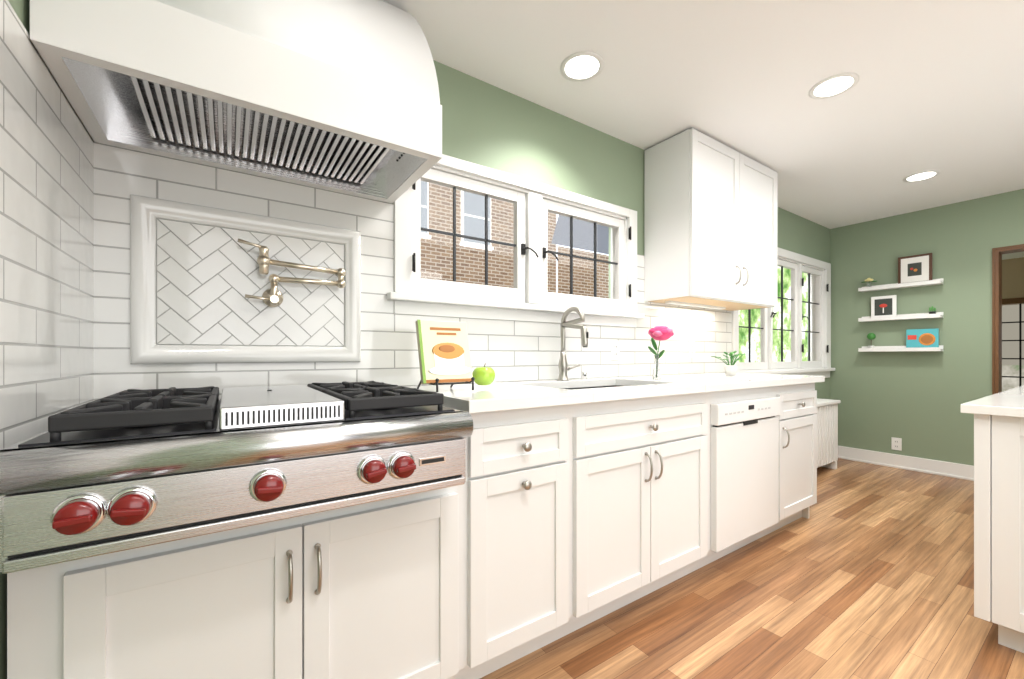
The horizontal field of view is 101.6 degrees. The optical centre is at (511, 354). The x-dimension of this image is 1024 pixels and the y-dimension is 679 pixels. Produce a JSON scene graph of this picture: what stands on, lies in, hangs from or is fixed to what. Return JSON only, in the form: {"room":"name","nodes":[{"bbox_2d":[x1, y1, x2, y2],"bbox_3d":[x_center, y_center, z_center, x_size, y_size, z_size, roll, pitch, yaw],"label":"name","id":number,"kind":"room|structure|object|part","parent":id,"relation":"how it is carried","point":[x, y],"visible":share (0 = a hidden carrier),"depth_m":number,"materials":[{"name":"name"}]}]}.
{"room":"kitchen","nodes":[
{"label":"kitchen","id":0,"kind":"room"},
{"bbox_2d":[0,0,29,678],"bbox_3d":[0.092,-0.127,-0.867,0.150,2.370,5.000,0,0,-34],"label":"wall","id":1,"kind":"structure","parent":0,"point":[21,8],"depth_m":0.77,"materials":[{"name":"green"}]},
{"bbox_2d":[0,0,93,449],"bbox_3d":[-1.008,-0.192,0.890,0.008,0.900,0.842,0,0,-34],"label":"tile","id":2,"kind":"structure","parent":1,"relation":"attached to","point":[46,255],"depth_m":0.89,"materials":[{"name":"white tile"}]},
{"bbox_2d":[100,60,829,398],"bbox_3d":[0.990,-0.127,2.860,5.830,2.370,0.150,0,0,-34],"label":"wall","id":3,"kind":"structure","parent":0,"point":[485,124],"depth_m":2.24,"materials":[{"name":"green paint"}]},
{"bbox_2d":[30,0,441,202],"bbox_3d":[-0.732,-0.971,1.289,0.895,0.678,0.490,0,0,-34],"label":"range hood","id":4,"kind":"object","parent":3,"relation":"attached to","point":[341,96],"visible":1,"depth_m":1.16,"materials":[{"name":"white metal"}]},
{"bbox_2d":[94,142,731,400],"bbox_3d":[0.228,-0.187,2.245,3.578,0.890,0.008,0,0,-34],"label":"tile","id":5,"kind":"structure","parent":3,"relation":"attached to","point":[509,351],"depth_m":1.65,"materials":[{"name":"white tile"}]},
{"bbox_2d":[130,194,360,363],"bbox_3d":[-0.884,-0.232,1.469,0.685,0.520,0.024,0,0,-34],"label":"tile","id":6,"kind":"structure","parent":5,"relation":"attached to","point":[196,276],"depth_m":1.43,"materials":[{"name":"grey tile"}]},
{"bbox_2d":[238,238,345,306],"bbox_3d":[-0.780,-0.280,1.499,0.343,0.217,0.073,0,0,-34],"label":"pot filler","id":7,"kind":"object","parent":6,"relation":"attached to","point":[272,296],"visible":1,"depth_m":1.47,"materials":[{"name":"silver metal"}]},
{"bbox_2d":[611,341,618,359],"bbox_3d":[0.619,-0.027,2.502,0.072,0.116,0.007,0,0,-34],"label":"outlet","id":8,"kind":"object","parent":5,"relation":"attached to","point":[614,350],"visible":1,"depth_m":2.50,"materials":[{"name":"white plastic"}]},
{"bbox_2d":[387,154,644,326],"bbox_3d":[0.116,-0.533,2.214,1.594,0.723,0.175,0,0,-34],"label":"window","id":9,"kind":"structure","parent":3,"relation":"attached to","point":[529,296],"depth_m":2.13,"materials":[{"name":"white wood"}]},
{"bbox_2d":[644,128,776,310],"bbox_3d":[1.376,-0.813,2.799,1.040,0.974,0.366,0,0,-34],"label":"upper cabinet","id":10,"kind":"object","parent":3,"relation":"attached to","point":[710,222],"visible":1,"depth_m":2.58,"materials":[{"name":"white wood"}]},
{"bbox_3d":[1.469,-0.507,2.663,0.103,0.124,0.036,0,0,-34],"label":"handle","id":11,"kind":"part","parent":10,"relation":"part of","materials":[{"name":"silver metal"}]},
{"bbox_2d":[732,247,834,377],"bbox_3d":[2.477,-0.354,3.821,1.940,1.175,0.175,0,0,-34],"label":"window","id":12,"kind":"structure","parent":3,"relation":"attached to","point":[818,363],"depth_m":3.94,"materials":[{"name":"white wood"}]},
{"bbox_2d":[383,0,1023,228],"bbox_3d":[3.663,-1.362,1.928,9.500,0.100,5.600,0,0,-34],"label":"ceiling","id":13,"kind":"structure","parent":0,"point":[939,86],"depth_m":1.99,"materials":[{"name":"white paint"}]},
{"bbox_2d":[560,51,603,81],"bbox_3d":[0.318,-1.308,1.901,0.196,0.007,0.196,0,0,-34],"label":"recessed light","id":14,"kind":"object","parent":13,"relation":"in","point":[581,66],"visible":1,"depth_m":1.89,"materials":[{"name":"white"}]},
{"bbox_2d":[809,73,858,98],"bbox_3d":[1.568,-1.308,2.038,0.196,0.007,0.196,0,0,-34],"label":"recessed light","id":15,"kind":"object","parent":13,"relation":"in","point":[833,86],"visible":1,"depth_m":2.03,"materials":[{"name":"white"}]},
{"bbox_2d":[903,170,939,181],"bbox_3d":[3.000,-1.308,3.062,0.196,0.007,0.196,0,0,-34],"label":"recessed light","id":16,"kind":"object","parent":13,"relation":"in","point":[921,176],"visible":1,"depth_m":3.06,"materials":[{"name":"white plastic"}]},
{"bbox_2d":[480,458,1023,678],"bbox_3d":[3.663,1.108,1.928,9.500,0.100,5.600,0,0,-34],"label":"floor","id":17,"kind":"structure","parent":0,"point":[865,571],"depth_m":1.74,"materials":[{"name":"brown wood"}]},
{"bbox_2d":[7,403,498,678],"bbox_3d":[-0.651,0.615,1.252,0.984,0.885,0.638,0,0,-34],"label":"base cabinet","id":18,"kind":"object","parent":17,"relation":"on","point":[403,587],"depth_m":0.99,"materials":[{"name":"white wood"}]},
{"bbox_2d":[0,381,472,573],"bbox_3d":[-0.647,0.220,1.155,0.834,0.244,0.765,0,0,-34],"label":"range","id":19,"kind":"object","parent":18,"relation":"in","point":[128,469],"visible":1,"depth_m":0.82,"materials":[{"name":"silver metal"}]},
{"bbox_3d":[-0.447,0.265,0.857,0.700,0.067,0.046,0,0,-34],"label":"knob","id":20,"kind":"part","parent":19,"relation":"part of","materials":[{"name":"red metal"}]},
{"bbox_2d":[409,372,824,410],"bbox_3d":[0.750,0.151,2.203,2.558,0.038,0.648,0,0,-34],"label":"countertop","id":21,"kind":"structure","parent":18,"relation":"on","point":[494,394],"depth_m":1.70,"materials":[{"name":"white stone"}]},
{"bbox_2d":[415,320,474,391],"bbox_3d":[-0.250,0.002,1.554,0.200,0.259,0.190,0,0,-34],"label":"cookbook","id":22,"kind":"object","parent":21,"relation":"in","point":[444,353],"visible":0.98,"depth_m":1.54,"materials":[{"name":"beige paper"}]},
{"bbox_2d":[472,363,494,384],"bbox_3d":[-0.113,0.077,1.673,0.094,0.088,0.094,0,0,-34],"label":"apple","id":23,"kind":"object","parent":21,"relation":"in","point":[484,375],"visible":0.96,"depth_m":1.64,"materials":[{"name":"green food"}]},
{"bbox_2d":[555,307,588,382],"bbox_3d":[0.364,-0.056,2.148,0.194,0.377,0.213,0,0,-34],"label":"faucet","id":24,"kind":"object","parent":21,"relation":"on","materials":[{"name":"silver metal"}]},
{"bbox_2d":[559,383,630,386],"bbox_3d":[0.404,0.263,1.971,0.721,0.210,0.422,0,0,-34],"label":"sink","id":25,"kind":"object","parent":21,"relation":"in","point":[560,384],"depth_m":2.23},
{"bbox_2d":[648,326,673,378],"bbox_3d":[0.804,-0.013,2.272,0.172,0.291,0.131,0,0,-34],"label":"peony","id":26,"kind":"object","parent":21,"relation":"in","point":[660,333],"visible":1,"depth_m":2.25,"materials":[{"name":"pink plant"}]},
{"bbox_2d":[711,351,744,374],"bbox_3d":[1.422,0.052,2.740,0.194,0.159,0.206,0,0,-34],"label":"plant pot","id":27,"kind":"object","parent":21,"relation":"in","point":[731,369],"visible":1,"depth_m":2.69,"materials":[{"name":"white ceramic"}]},
{"bbox_2d":[499,399,598,668],"bbox_3d":[-0.104,0.615,1.624,0.518,0.885,0.638,0,0,-34],"label":"base cabinet","id":28,"kind":"object","parent":17,"relation":"on","point":[569,507],"depth_m":1.43,"materials":[{"name":"white wood"}]},
{"bbox_2d":[535,383,718,618],"bbox_3d":[0.377,0.615,1.952,0.953,0.885,0.638,0,0,-34],"label":"base cabinet","id":29,"kind":"object","parent":17,"relation":"on","point":[659,454],"depth_m":1.75,"materials":[{"name":"white wood"}]},
{"bbox_2d":[719,383,786,557],"bbox_3d":[1.053,0.615,2.412,0.682,0.885,0.638,0,0,-34],"label":"dishwasher","id":30,"kind":"object","parent":17,"relation":"on","point":[752,420],"depth_m":2.18,"materials":[{"name":"white metal"}]},
{"bbox_3d":[1.225,0.588,2.167,0.632,0.705,0.042,0,0,-34],"label":"dishwasher panel","id":31,"kind":"part","parent":30,"relation":"part of","materials":[{"name":"white metal"}]},
{"bbox_2d":[787,379,824,523],"bbox_3d":[1.562,0.615,2.758,0.550,0.885,0.638,0,0,-34],"label":"base cabinet","id":32,"kind":"object","parent":17,"relation":"on","point":[801,397],"depth_m":2.55,"materials":[{"name":"white wood"}]},
{"bbox_2d":[815,398,840,468],"bbox_3d":[2.636,0.738,3.721,0.840,0.640,0.220,0,0,-34],"label":"radiator","id":33,"kind":"object","parent":17,"relation":"on","point":[827,433],"visible":0.25,"depth_m":3.75,"materials":[{"name":"white metal"}]},
{"bbox_2d":[971,413,1023,652],"bbox_3d":[2.879,0.635,1.654,2.104,0.844,1.130,0,0,-34],"label":"kitchen island","id":34,"kind":"object","parent":17,"relation":"on","point":[999,509],"depth_m":1.48,"materials":[{"name":"white wood"}]},
{"bbox_2d":[961,385,1023,416],"bbox_3d":[2.881,0.197,1.655,2.160,0.032,1.190,0,0,-34],"label":"island countertop","id":35,"kind":"structure","parent":34,"relation":"on","point":[1008,403],"depth_m":1.52,"materials":[{"name":"white stone"}]},
{"bbox_2d":[830,189,1023,465],"bbox_3d":[4.787,-0.127,2.330,0.150,2.370,5.000,0,0,-34],"label":"wall","id":36,"kind":"structure","parent":0,"point":[914,400],"depth_m":3.79,"materials":[{"name":"green paint"}]},
{"bbox_2d":[891,437,901,450],"bbox_3d":[3.609,0.836,3.918,0.008,0.115,0.072,0,0,-34],"label":"outlet","id":37,"kind":"object","parent":36,"relation":"attached to","point":[896,443],"visible":1,"depth_m":3.92,"materials":[{"name":"white plastic"}]},
{"bbox_2d":[858,278,943,291],"bbox_3d":[3.583,-0.646,3.870,0.105,0.052,0.570,0,0,-34],"label":"shelf ledge","id":38,"kind":"object","parent":36,"relation":"attached to","point":[904,285],"visible":0.98,"depth_m":3.83,"materials":[{"name":"white wood"}]},
{"bbox_2d":[861,278,875,286],"bbox_3d":[3.461,-0.695,4.046,0.059,0.103,0.128,0,0,-34],"label":"flower","id":39,"kind":"object","parent":38,"relation":"on","point":[869,280],"visible":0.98,"depth_m":4.03,"materials":[{"name":"yellow plant"}]},
{"bbox_2d":[898,253,931,283],"bbox_3d":[3.651,-0.773,3.784,0.021,0.261,0.227,0,0,-34],"label":"picture frame","id":40,"kind":"object","parent":38,"relation":"on","point":[915,268],"visible":0.85,"depth_m":3.77,"materials":[{"name":"brown"}]},
{"bbox_2d":[858,312,943,321],"bbox_3d":[3.583,-0.351,3.870,0.105,0.052,0.570,0,0,-34],"label":"shelf ledge","id":41,"kind":"object","parent":36,"relation":"attached to","point":[907,316],"visible":1,"depth_m":3.83,"materials":[{"name":"white wood"}]},
{"bbox_2d":[871,295,896,316],"bbox_3d":[3.529,-0.454,3.966,0.019,0.211,0.184,0,0,-34],"label":"picture frame","id":42,"kind":"object","parent":41,"relation":"on","point":[883,306],"visible":0.83,"depth_m":3.96,"materials":[{"name":"white"}]},
{"bbox_2d":[929,306,935,313],"bbox_3d":[3.708,-0.391,3.682,0.048,0.085,0.047,0,0,-34],"label":"cactus pot","id":43,"kind":"object","parent":41,"relation":"on","point":[932,308],"visible":0.9,"depth_m":3.68,"materials":[{"name":"green"}]},
{"bbox_2d":[858,345,943,351],"bbox_3d":[3.583,-0.058,3.870,0.105,0.052,0.570,0,0,-34],"label":"shelf ledge","id":44,"kind":"object","parent":36,"relation":"attached to","point":[888,348],"visible":1,"depth_m":3.88,"materials":[{"name":"white wood"}]},
{"bbox_2d":[867,333,875,347],"bbox_3d":[3.470,-0.134,4.032,0.066,0.158,0.068,0,0,-34],"label":"potted plant","id":45,"kind":"object","parent":44,"relation":"on","point":[871,336],"visible":0.92,"depth_m":4.01,"materials":[{"name":"green plant"}]},
{"bbox_2d":[906,328,938,347],"bbox_3d":[3.678,-0.143,3.744,0.021,0.177,0.210,0,0,-34],"label":"book","id":46,"kind":"object","parent":44,"relation":"on","point":[917,338],"visible":0.88,"depth_m":3.74,"materials":[{"name":"teal"}]},
{"bbox_2d":[838,446,973,480],"bbox_3d":[4.715,0.996,2.281,0.024,0.125,5.000,0,0,-34],"label":"baseboard","id":47,"kind":"structure","parent":36,"relation":"attached to","point":[947,469],"depth_m":3.83,"materials":[{"name":"white wood"}]},
{"bbox_2d":[992,244,1023,394],"bbox_3d":[4.243,0.092,3.121,0.166,1.932,0.844,0,0,-34],"label":"doorway","id":48,"kind":"structure","parent":36,"relation":"in","point":[998,252],"depth_m":3.41,"materials":[{"name":"brown wood"}]},
{"bbox_2d":[1002,257,1023,304],"bbox_3d":[7.115,-0.127,4.188,0.150,2.370,5.450,0,0,-34],"label":"wall","id":49,"kind":"structure","parent":0,"point":[1012,278],"depth_m":5.25,"materials":[{"name":"beige"}]},
{"bbox_2d":[1002,297,1023,386],"bbox_3d":[6.446,-0.067,5.063,0.070,1.290,1.590,0,0,-34],"label":"window","id":50,"kind":"structure","parent":49,"relation":"in","point":[1014,301],"depth_m":5.23,"materials":[{"name":"brown wood"}]},
{"bbox_2d":[1002,252,1023,259],"bbox_3d":[7.029,-1.262,4.099,0.090,0.100,5.400,0,0,-34],"label":"crown molding","id":51,"kind":"structure","parent":49,"relation":"attached to","point":[1013,255],"depth_m":5.22,"materials":[{"name":"white wood"}]},
{"label":"outside","id":52,"kind":"structure","parent":0,"visible":0},
{"bbox_2d":[421,181,608,297],"bbox_3d":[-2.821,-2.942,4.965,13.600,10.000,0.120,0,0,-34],"label":"window panes","id":53,"kind":"structure","parent":52,"point":[469,223],"depth_m":6.71,"materials":[{"name":"clear glass"}]},
{"bbox_2d":[556,214,608,292],"bbox_3d":[-1.365,-5.442,12.066,28.000,15.000,0.020,0,0,-34],"label":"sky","id":54,"kind":"structure","parent":52,"point":[567,247],"depth_m":14.00,"materials":[{"name":"grey"}]},
{"bbox_2d":[739,266,806,361],"bbox_3d":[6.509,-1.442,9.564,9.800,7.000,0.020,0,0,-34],"label":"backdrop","id":55,"kind":"structure","parent":52,"point":[755,323],"depth_m":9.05,"materials":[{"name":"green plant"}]},
{"bbox_2d":[1002,304,1023,391],"bbox_3d":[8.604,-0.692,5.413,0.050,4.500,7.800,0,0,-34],"label":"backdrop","id":56,"kind":"structure","parent":52,"point":[1010,331],"depth_m":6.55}
]}

